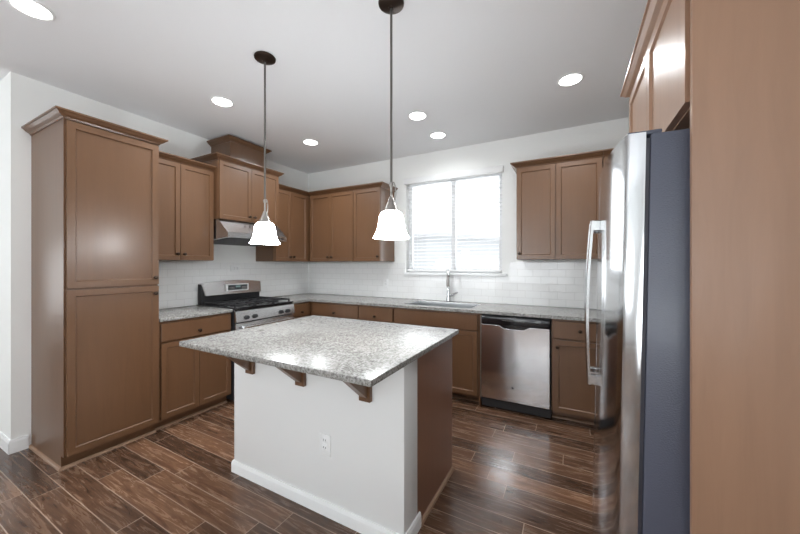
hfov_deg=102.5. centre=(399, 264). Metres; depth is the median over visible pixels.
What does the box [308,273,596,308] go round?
backsplash
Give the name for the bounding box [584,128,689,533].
refrigerator
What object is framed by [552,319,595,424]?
base cabinet
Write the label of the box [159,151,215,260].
upper cabinet
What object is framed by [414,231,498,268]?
house
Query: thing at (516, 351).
dishwasher
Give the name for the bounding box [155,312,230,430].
base cabinet
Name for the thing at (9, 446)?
baseboard
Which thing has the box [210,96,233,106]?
recessed light
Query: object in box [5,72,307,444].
wall
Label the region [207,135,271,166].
box
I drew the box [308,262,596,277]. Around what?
backsplash
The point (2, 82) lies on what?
wall
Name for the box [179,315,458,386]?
island countertop
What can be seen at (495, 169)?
window blind
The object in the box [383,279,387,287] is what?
wall outlet
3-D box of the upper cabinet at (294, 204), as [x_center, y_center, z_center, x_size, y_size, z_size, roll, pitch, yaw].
[-1.441,-0.513,4.378,0.378,0.946,0.924,0,0,28]
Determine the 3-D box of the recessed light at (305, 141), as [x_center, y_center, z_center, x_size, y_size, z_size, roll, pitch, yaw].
[-1.002,-1.371,3.603,0.180,0.008,0.180,0,0,28]
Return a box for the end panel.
[690,0,799,533]
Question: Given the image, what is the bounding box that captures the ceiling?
[0,0,647,173]
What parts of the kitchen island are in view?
baseboard, shoe moulding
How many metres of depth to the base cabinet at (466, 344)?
3.12 m
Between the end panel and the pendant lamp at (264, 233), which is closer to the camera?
the end panel
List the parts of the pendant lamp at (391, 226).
stem, lamp shade, rod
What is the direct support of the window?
in the wall at (606, 134)
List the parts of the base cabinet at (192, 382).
door, shoe moulding, drawer, door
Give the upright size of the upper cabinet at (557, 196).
0.940 m
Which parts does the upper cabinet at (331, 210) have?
door, crown moulding, door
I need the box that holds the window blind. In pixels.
[404,165,503,271]
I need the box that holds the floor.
[0,397,593,533]
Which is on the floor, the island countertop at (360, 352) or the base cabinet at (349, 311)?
the base cabinet at (349, 311)
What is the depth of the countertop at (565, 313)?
3.30 m
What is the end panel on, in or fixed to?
on the floor
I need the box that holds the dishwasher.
[480,314,551,417]
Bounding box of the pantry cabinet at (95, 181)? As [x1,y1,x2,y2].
[21,105,167,471]
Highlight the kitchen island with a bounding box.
[225,338,453,533]
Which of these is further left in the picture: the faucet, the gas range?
the gas range
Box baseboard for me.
[0,432,28,454]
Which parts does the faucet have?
spout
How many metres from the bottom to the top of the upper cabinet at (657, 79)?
0.510 m
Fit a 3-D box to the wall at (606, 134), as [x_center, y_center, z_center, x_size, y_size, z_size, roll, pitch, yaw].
[0.583,-0.015,3.903,4.680,2.721,0.140,0,0,28]
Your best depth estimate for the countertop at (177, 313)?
2.95 m
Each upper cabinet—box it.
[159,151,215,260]
[192,152,283,225]
[256,184,310,261]
[309,186,358,261]
[352,181,397,261]
[510,150,603,259]
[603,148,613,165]
[620,0,689,132]
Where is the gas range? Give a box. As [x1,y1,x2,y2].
[196,280,294,400]
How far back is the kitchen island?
1.73 m
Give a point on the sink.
(426, 303)
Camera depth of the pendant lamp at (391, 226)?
1.66 m
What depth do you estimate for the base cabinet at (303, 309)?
3.92 m
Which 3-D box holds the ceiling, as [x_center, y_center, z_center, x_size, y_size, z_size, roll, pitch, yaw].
[-3.002,-1.436,1.282,8.540,0.120,8.140,0,0,28]
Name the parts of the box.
crown moulding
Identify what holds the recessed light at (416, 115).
in the ceiling
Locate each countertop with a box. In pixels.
[159,305,232,321]
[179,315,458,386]
[273,293,595,321]
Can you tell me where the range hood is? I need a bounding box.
[214,219,286,246]
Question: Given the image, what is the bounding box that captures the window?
[404,173,506,275]
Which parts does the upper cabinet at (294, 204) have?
door, crown moulding, door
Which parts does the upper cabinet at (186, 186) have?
door, crown moulding, door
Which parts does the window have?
sill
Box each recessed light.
[6,0,55,20]
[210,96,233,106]
[302,139,318,144]
[408,111,426,119]
[430,132,445,138]
[557,72,583,86]
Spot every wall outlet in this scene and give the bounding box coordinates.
[320,433,329,457]
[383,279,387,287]
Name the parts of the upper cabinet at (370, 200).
door, crown moulding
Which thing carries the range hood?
attached to the upper cabinet at (238, 184)
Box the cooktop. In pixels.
[196,300,292,309]
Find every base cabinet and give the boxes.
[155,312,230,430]
[292,301,310,318]
[311,301,393,322]
[394,307,481,406]
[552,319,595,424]
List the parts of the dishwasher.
trim, control panel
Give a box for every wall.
[0,77,4,434]
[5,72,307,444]
[308,117,628,307]
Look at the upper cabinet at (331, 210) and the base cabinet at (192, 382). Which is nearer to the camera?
the base cabinet at (192, 382)
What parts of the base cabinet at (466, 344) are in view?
drawer, door, shoe moulding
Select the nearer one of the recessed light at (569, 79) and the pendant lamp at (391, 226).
the pendant lamp at (391, 226)
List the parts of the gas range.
oven door, control panel, door handle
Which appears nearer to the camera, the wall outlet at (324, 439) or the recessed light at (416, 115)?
the wall outlet at (324, 439)
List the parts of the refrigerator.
handle, handle, door, door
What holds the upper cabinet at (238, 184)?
attached to the wall at (26, 98)
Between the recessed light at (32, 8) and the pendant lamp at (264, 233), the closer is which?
the recessed light at (32, 8)
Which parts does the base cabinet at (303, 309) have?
drawer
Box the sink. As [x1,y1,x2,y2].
[406,301,479,307]
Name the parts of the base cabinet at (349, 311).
drawer, drawer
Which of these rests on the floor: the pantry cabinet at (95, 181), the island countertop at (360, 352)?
the pantry cabinet at (95, 181)
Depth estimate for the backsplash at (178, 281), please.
3.63 m
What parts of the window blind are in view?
lift cord, rail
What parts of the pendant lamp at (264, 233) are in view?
lamp shade, rod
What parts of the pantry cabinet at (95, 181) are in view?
panel, shoe moulding, crown moulding, door, door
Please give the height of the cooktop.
0.017 m
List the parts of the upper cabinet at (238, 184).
door, crown moulding, door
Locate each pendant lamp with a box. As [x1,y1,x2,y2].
[249,51,279,244]
[373,0,408,239]
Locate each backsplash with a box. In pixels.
[158,262,307,308]
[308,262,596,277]
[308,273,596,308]
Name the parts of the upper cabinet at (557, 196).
door, crown moulding, door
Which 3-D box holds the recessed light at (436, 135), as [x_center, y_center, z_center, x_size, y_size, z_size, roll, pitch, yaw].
[0.404,-1.371,3.408,0.180,0.008,0.180,0,0,28]
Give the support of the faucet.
on the countertop at (565, 313)
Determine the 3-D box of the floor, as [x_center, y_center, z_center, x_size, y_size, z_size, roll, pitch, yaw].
[-3.002,1.395,1.282,8.540,0.100,8.140,0,0,28]
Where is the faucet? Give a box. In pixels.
[446,269,457,301]
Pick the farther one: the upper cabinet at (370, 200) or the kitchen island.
the upper cabinet at (370, 200)
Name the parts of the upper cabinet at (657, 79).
door, crown moulding, door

